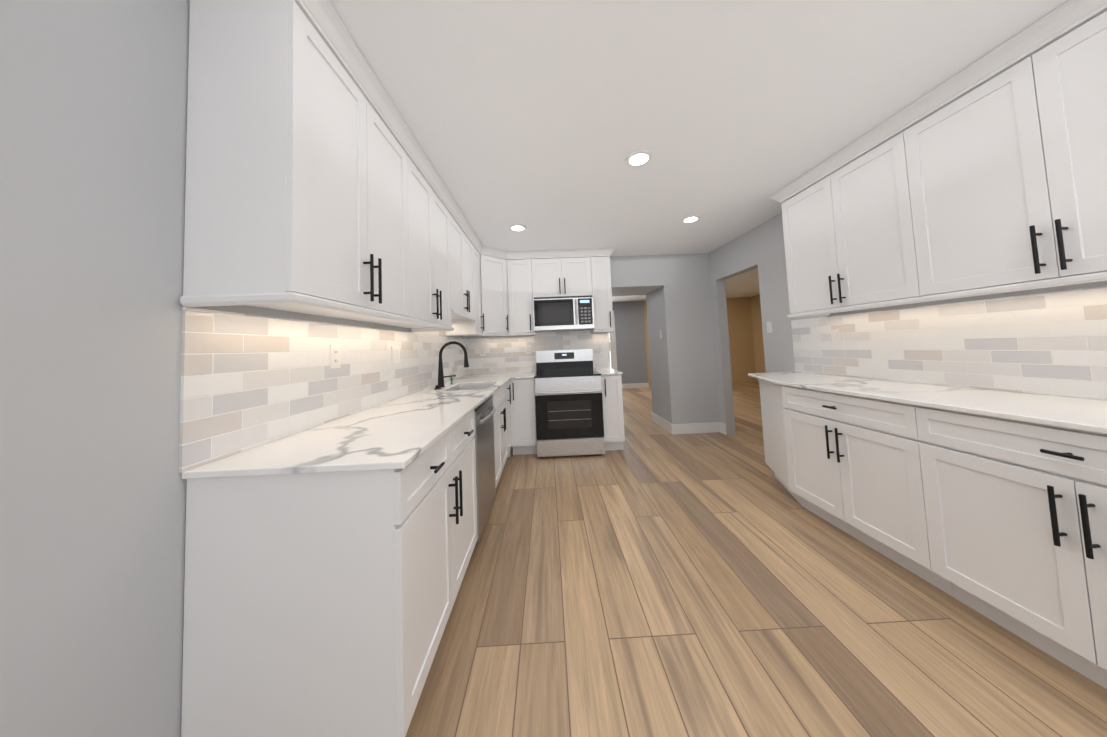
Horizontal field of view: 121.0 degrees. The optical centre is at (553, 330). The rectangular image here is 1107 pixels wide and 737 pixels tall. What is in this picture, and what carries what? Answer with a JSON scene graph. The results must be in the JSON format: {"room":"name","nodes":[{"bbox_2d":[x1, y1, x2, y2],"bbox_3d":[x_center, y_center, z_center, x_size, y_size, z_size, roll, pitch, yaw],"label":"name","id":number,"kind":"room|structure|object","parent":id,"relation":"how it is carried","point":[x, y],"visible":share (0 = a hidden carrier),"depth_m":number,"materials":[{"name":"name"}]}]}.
{"room":"kitchen","nodes":[
{"label":"kitchen","id":0,"kind":"room"},
{"bbox_2d":[0,0,466,736],"bbox_3d":[-1.163,0.102,0.976,0.120,2.460,6.540,-2,-3,-1],"label":"wall","id":1,"kind":"structure","parent":0,"point":[92,232],"depth_m":0.75,"materials":[{"name":"grey paint"}]},
{"bbox_2d":[183,0,408,319],"bbox_3d":[-0.952,-0.559,1.364,0.362,0.945,0.802,-2,-3,-1],"label":"upper cabinet","id":2,"kind":"object","parent":1,"relation":"attached to","point":[296,168],"visible":0.96,"depth_m":0.98,"materials":[{"name":"white wood"}]},
{"bbox_2d":[179,307,468,471],"bbox_3d":[-1.129,0.190,2.584,0.009,0.624,3.320,-2,-3,-1],"label":"tile backsplash","id":3,"kind":"structure","parent":1,"relation":"attached to","point":[249,381],"depth_m":1.25,"materials":[{"name":"white tile"}]},
{"bbox_2d":[330,345,339,368],"bbox_3d":[-1.101,0.130,1.581,0.008,0.118,0.072,-2,-3,-1],"label":"electrical outlet","id":4,"kind":"object","parent":3,"relation":"attached to","point":[334,356],"visible":1,"depth_m":1.57,"materials":[{"name":"white plastic"}]},
{"bbox_2d":[391,347,399,363],"bbox_3d":[-1.113,0.171,2.215,0.009,0.118,0.115,-2,-3,-1],"label":"light switch","id":5,"kind":"object","parent":3,"relation":"attached to","point":[395,354],"visible":1,"depth_m":2.20,"materials":[{"name":"white plastic"}]},
{"bbox_2d":[355,156,451,327],"bbox_3d":[-0.967,-0.517,2.150,0.362,0.945,0.768,-2,-3,-1],"label":"upper cabinet","id":6,"kind":"object","parent":1,"relation":"attached to","point":[429,260],"visible":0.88,"depth_m":2.06,"materials":[{"name":"white wood"}]},
{"bbox_2d":[449,213,474,319],"bbox_3d":[-0.985,-0.544,2.952,0.362,0.805,0.828,-2,-3,-1],"label":"upper cabinet","id":7,"kind":"object","parent":1,"relation":"attached to","point":[462,274],"visible":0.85,"depth_m":2.89,"materials":[{"name":"white wood"}]},
{"bbox_2d":[446,246,483,332],"bbox_3d":[-0.993,-0.443,3.517,0.362,0.945,0.308,-2,-3,-1],"label":"upper cabinet","id":8,"kind":"object","parent":1,"relation":"attached to","point":[463,326],"visible":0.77,"depth_m":3.44,"materials":[{"name":"white wood"}]},
{"bbox_2d":[467,253,719,423],"bbox_3d":[0.518,0.232,4.671,3.625,2.460,0.790,-2,-3,-1],"label":"wall","id":9,"kind":"structure","parent":0,"point":[675,289],"depth_m":4.33,"materials":[{"name":"grey paint"}]},
{"bbox_2d":[462,254,508,335],"bbox_3d":[-0.879,-0.423,3.978,0.606,0.945,0.605,-2,-3,-1],"label":"upper cabinet","id":10,"kind":"object","parent":9,"relation":"attached to","point":[494,290],"visible":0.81,"depth_m":3.82,"materials":[{"name":"white wood"}]},
{"bbox_2d":[180,292,614,335],"bbox_3d":[-0.167,-0.106,2.609,1.932,0.169,3.338,-2,-3,-1],"label":"molding","id":11,"kind":"structure","parent":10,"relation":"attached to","point":[253,299],"depth_m":1.03,"materials":[{"name":"white wood"}]},
{"bbox_2d":[294,0,614,259],"bbox_3d":[-0.189,-1.038,2.639,1.984,0.082,3.378,-2,-3,-1],"label":"crown molding","id":12,"kind":"structure","parent":10,"relation":"attached to","point":[324,19],"depth_m":1.54,"materials":[{"name":"white wood"}]},
{"bbox_2d":[507,259,534,333],"bbox_3d":[-0.423,-0.435,4.109,0.310,0.945,0.362,-2,-3,-1],"label":"upper cabinet","id":13,"kind":"object","parent":9,"relation":"attached to","point":[520,295],"visible":0.96,"depth_m":3.97,"materials":[{"name":"white wood"}]},
{"bbox_2d":[468,330,610,373],"bbox_3d":[-0.193,0.316,4.253,1.921,0.596,0.009,-2,-3,-1],"label":"tile backsplash","id":14,"kind":"structure","parent":9,"relation":"attached to","point":[506,355],"depth_m":4.25,"materials":[{"name":"white tile"}]},
{"bbox_2d":[525,345,530,353],"bbox_3d":[-0.345,0.254,4.245,0.072,0.118,0.008,-2,-3,-1],"label":"electrical outlet","id":15,"kind":"object","parent":14,"relation":"attached to","point":[527,349],"visible":1,"depth_m":4.24,"materials":[{"name":"white plastic"}]},
{"bbox_2d":[597,342,602,350],"bbox_3d":[0.634,0.220,4.265,0.072,0.118,0.008,-2,-3,-1],"label":"electrical outlet","id":16,"kind":"object","parent":14,"relation":"attached to","point":[599,346],"visible":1,"depth_m":4.26,"materials":[{"name":"white plastic"}]},
{"bbox_2d":[531,257,591,296],"bbox_3d":[0.103,-0.677,4.132,0.758,0.500,0.362,-2,-3,-1],"label":"upper cabinet","id":17,"kind":"object","parent":9,"relation":"attached to","point":[560,276],"visible":0.94,"depth_m":4.00,"materials":[{"name":"white wood"}]},
{"bbox_2d":[533,295,594,331],"bbox_3d":[0.123,-0.218,4.059,0.754,0.420,0.436,-2,-3,-1],"label":"microwave","id":18,"kind":"object","parent":17,"relation":"attached to","point":[565,313],"visible":1,"depth_m":3.89,"materials":[{"name":"silver metal"}]},
{"bbox_2d":[591,257,612,330],"bbox_3d":[0.616,-0.475,4.131,0.246,0.945,0.362,-2,-3,-1],"label":"upper cabinet","id":19,"kind":"object","parent":9,"relation":"attached to","point":[601,289],"visible":0.92,"depth_m":3.99,"materials":[{"name":"white wood"}]},
{"bbox_2d":[651,412,672,433],"bbox_3d":[1.594,1.354,4.632,0.014,0.130,0.818,-2,-3,-1],"label":"baseboard","id":20,"kind":"structure","parent":9,"relation":"attached to","point":[658,420],"depth_m":4.56,"materials":[{"name":"white wood"}]},
{"bbox_2d":[672,422,721,433],"bbox_3d":[1.937,1.319,4.236,0.655,0.130,0.016,-2,-3,-1],"label":"baseboard","id":21,"kind":"structure","parent":9,"relation":"attached to","point":[712,427],"depth_m":4.23,"materials":[{"name":"white wood"}]},
{"bbox_2d":[612,297,756,386],"bbox_3d":[2.183,0.394,8.991,7.120,2.460,0.150,-2,-3,-1],"label":"wall","id":22,"kind":"structure","parent":0,"point":[632,344],"depth_m":8.95,"materials":[{"name":"grey paint"}]},
{"bbox_2d":[609,310,616,369],"bbox_3d":[1.252,0.353,8.931,1.100,1.830,0.180,-2,-3,-1],"label":"room window","id":23,"kind":"structure","parent":22,"relation":"in","point":[612,339],"depth_m":8.90,"materials":[{"name":"white"}]},
{"bbox_2d":[622,383,648,387],"bbox_3d":[0.743,1.610,8.816,3.900,0.130,0.014,-2,-3,-1],"label":"baseboard","id":24,"kind":"structure","parent":22,"relation":"attached to","point":[630,385],"depth_m":8.84,"materials":[{"name":"white wood"}]},
{"bbox_2d":[329,0,1067,301],"bbox_3d":[2.298,-1.159,3.518,7.400,0.050,11.350,-2,-3,-1],"label":"ceiling","id":25,"kind":"structure","parent":0,"point":[541,120],"depth_m":1.54,"materials":[{"name":"white paint"}]},
{"bbox_2d":[509,224,525,231],"bbox_3d":[-0.361,-1.039,3.166,0.170,0.013,0.170,-2,-3,-1],"label":"recessed light","id":26,"kind":"object","parent":25,"relation":"in","point":[517,227],"visible":0.94,"depth_m":3.14,"materials":[{"name":"white"}]},
{"bbox_2d":[626,150,651,166],"bbox_3d":[0.563,-1.134,2.067,0.170,0.013,0.170,-2,-3,-1],"label":"recessed light","id":27,"kind":"object","parent":25,"relation":"in","point":[638,158],"visible":0.98,"depth_m":2.05,"materials":[{"name":"white plastic"}]},
{"bbox_2d":[681,215,699,222],"bbox_3d":[1.367,-1.111,3.122,0.170,0.013,0.170,-2,-3,-1],"label":"recessed light","id":28,"kind":"object","parent":25,"relation":"in","point":[691,219],"visible":0.96,"depth_m":3.11,"materials":[{"name":"white plastic"}]},
{"bbox_2d":[405,383,1106,736],"bbox_3d":[2.398,1.346,3.385,7.400,0.050,11.350,-2,-3,-1],"label":"floor","id":29,"kind":"structure","parent":0,"point":[652,579],"depth_m":1.36,"materials":[{"name":"brown wood"}]},
{"bbox_2d":[181,410,477,736],"bbox_3d":[-0.744,0.893,1.385,0.668,0.892,0.952,-2,-3,-1],"label":"base cabinet","id":30,"kind":"object","parent":29,"relation":"on","point":[318,604],"visible":0.96,"depth_m":0.92,"materials":[{"name":"white wood"}]},
{"bbox_2d":[182,369,622,478],"bbox_3d":[-0.151,0.475,2.588,1.944,0.022,3.314,-2,-3,-1],"label":"countertop","id":31,"kind":"structure","parent":30,"relation":"on","point":[403,432],"depth_m":1.20,"materials":[{"name":"stone"}]},
{"bbox_2d":[438,341,468,386],"bbox_3d":[-0.922,0.304,2.899,0.294,0.414,0.122,-2,-3,-1],"label":"faucet","id":32,"kind":"object","parent":31,"relation":"on","point":[441,376],"visible":0.98,"depth_m":2.86,"materials":[{"name":"black metal"}]},
{"bbox_2d":[447,384,492,390],"bbox_3d":[-0.744,0.625,2.838,0.401,0.202,0.606,-2,-3,-1],"label":"sink basin","id":33,"kind":"object","parent":31,"relation":"in","point":[471,387],"visible":0.04,"depth_m":3.14,"materials":[{"name":"silver metal"}]},
{"bbox_2d":[474,394,495,540],"bbox_3d":[-0.736,0.936,2.166,0.660,0.888,0.602,-2,-3,-1],"label":"dishwasher","id":34,"kind":"object","parent":29,"relation":"on","point":[484,411],"visible":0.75,"depth_m":2.08,"materials":[{"name":"silver metal"}]},
{"bbox_2d":[493,383,507,486],"bbox_3d":[-0.772,0.974,2.884,0.666,0.892,0.831,-2,-3,-1],"label":"base cabinet","id":35,"kind":"object","parent":29,"relation":"on","point":[500,429],"visible":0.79,"depth_m":2.84,"materials":[{"name":"white wood"}]},
{"bbox_2d":[505,381,510,453],"bbox_3d":[-0.782,1.004,3.438,0.666,0.892,0.278,-2,-3,-1],"label":"base cabinet","id":36,"kind":"object","parent":29,"relation":"on","point":[508,392],"visible":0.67,"depth_m":3.46,"materials":[{"name":"white wood"}]},
{"bbox_2d":[508,378,536,456],"bbox_3d":[-0.667,1.022,3.873,0.914,0.892,0.668,-2,-3,-1],"label":"base cabinet","id":37,"kind":"object","parent":29,"relation":"on","point":[523,422],"visible":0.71,"depth_m":3.60,"materials":[{"name":"white wood"}]},
{"bbox_2d":[534,349,604,457],"bbox_3d":[0.169,0.835,3.837,0.758,1.195,0.778,-2,-3,-1],"label":"range","id":38,"kind":"object","parent":29,"relation":"on","point":[569,403],"visible":1,"depth_m":3.50,"materials":[{"name":"silver metal"}]},
{"bbox_2d":[601,374,624,450],"bbox_3d":[0.678,0.970,3.901,0.243,0.892,0.666,-2,-3,-1],"label":"base cabinet","id":39,"kind":"object","parent":29,"relation":"on","point":[613,420],"visible":0.75,"depth_m":3.62,"materials":[{"name":"white wood"}]},
{"bbox_2d":[759,379,802,505],"bbox_3d":[2.026,0.848,2.620,0.607,0.892,0.614,-2,-3,-1],"label":"base cabinet","id":40,"kind":"object","parent":29,"relation":"on","point":[772,408],"visible":0.25,"depth_m":2.56,"materials":[{"name":"white wood"}]},
{"bbox_2d":[781,385,952,596],"bbox_3d":[2.025,0.810,1.905,0.679,0.892,0.844,-2,-3,-1],"label":"base cabinet","id":41,"kind":"object","parent":29,"relation":"on","point":[854,466],"visible":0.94,"depth_m":1.76,"materials":[{"name":"white wood"}]},
{"bbox_2d":[915,406,1106,688],"bbox_3d":[2.064,0.763,1.058,0.679,0.892,0.884,-2,-3,-1],"label":"base cabinet","id":42,"kind":"object","parent":29,"relation":"on","point":[1016,515],"visible":1,"depth_m":1.18,"materials":[{"name":"white wood"}]},
{"bbox_3d":[2.105,0.715,0.175,0.679,0.892,0.914,-2,-3,-1],"label":"base cabinet","id":43,"kind":"object","parent":29,"relation":"on","visible":0},
{"bbox_2d":[748,371,1106,433],"bbox_3d":[2.048,0.322,1.361,0.717,0.022,3.246,-2,-3,-1],"label":"countertop","id":44,"kind":"structure","parent":43,"relation":"on","point":[1085,414],"depth_m":1.47,"materials":[{"name":"stone"}]},
{"bbox_2d":[750,295,765,382],"bbox_3d":[5.879,0.026,4.849,0.120,2.460,8.600,-2,-3,-1],"label":"wall","id":45,"kind":"structure","parent":0,"point":[758,334],"depth_m":8.78,"materials":[{"name":"beige"}]},
{"bbox_2d":[709,213,1106,434],"bbox_3d":[2.426,-0.037,1.062,0.297,2.460,6.561,-2,-3,-1],"label":"wall","id":46,"kind":"structure","parent":0,"point":[761,247],"depth_m":3.31,"materials":[{"name":"grey paint"}]},
{"bbox_2d":[766,321,772,332],"bbox_3d":[2.256,-0.038,3.270,0.011,0.118,0.072,-2,-3,-1],"label":"light switch","id":47,"kind":"object","parent":46,"relation":"attached to","point":[769,327],"visible":1,"depth_m":3.26,"materials":[{"name":"white plastic"}]},
{"bbox_2d":[781,132,921,313],"bbox_3d":[2.110,-0.638,2.189,0.374,0.945,0.896,-2,-3,-1],"label":"upper cabinet","id":48,"kind":"object","parent":46,"relation":"attached to","point":[848,231],"visible":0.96,"depth_m":2.05,"materials":[{"name":"white wood"}]},
{"bbox_2d":[769,0,1106,202],"bbox_3d":[2.084,-1.201,1.274,0.381,0.082,2.893,-2,-3,-1],"label":"crown molding","id":49,"kind":"structure","parent":48,"relation":"attached to","point":[1065,18],"depth_m":1.48,"materials":[{"name":"white wood"}]},
{"bbox_2d":[791,286,1106,399],"bbox_3d":[2.352,0.053,1.325,0.098,0.484,3.299,-2,-3,-1],"label":"tile backsplash","id":50,"kind":"structure","parent":46,"relation":"attached to","point":[1052,343],"depth_m":1.71,"materials":[{"name":"white tile"}]},
{"bbox_2d":[903,11,1106,295],"bbox_3d":[2.152,-0.688,1.287,0.375,0.945,0.926,-2,-3,-1],"label":"upper cabinet","id":51,"kind":"object","parent":46,"relation":"attached to","point":[1007,174],"visible":0.98,"depth_m":1.35,"materials":[{"name":"white wood"}]},
{"bbox_2d":[787,272,1106,317],"bbox_3d":[2.145,-0.203,1.202,0.340,0.029,2.852,-2,-3,-1],"label":"molding","id":52,"kind":"structure","parent":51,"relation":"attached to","point":[1088,278],"depth_m":1.50,"materials":[{"name":"white wood"}]}
]}

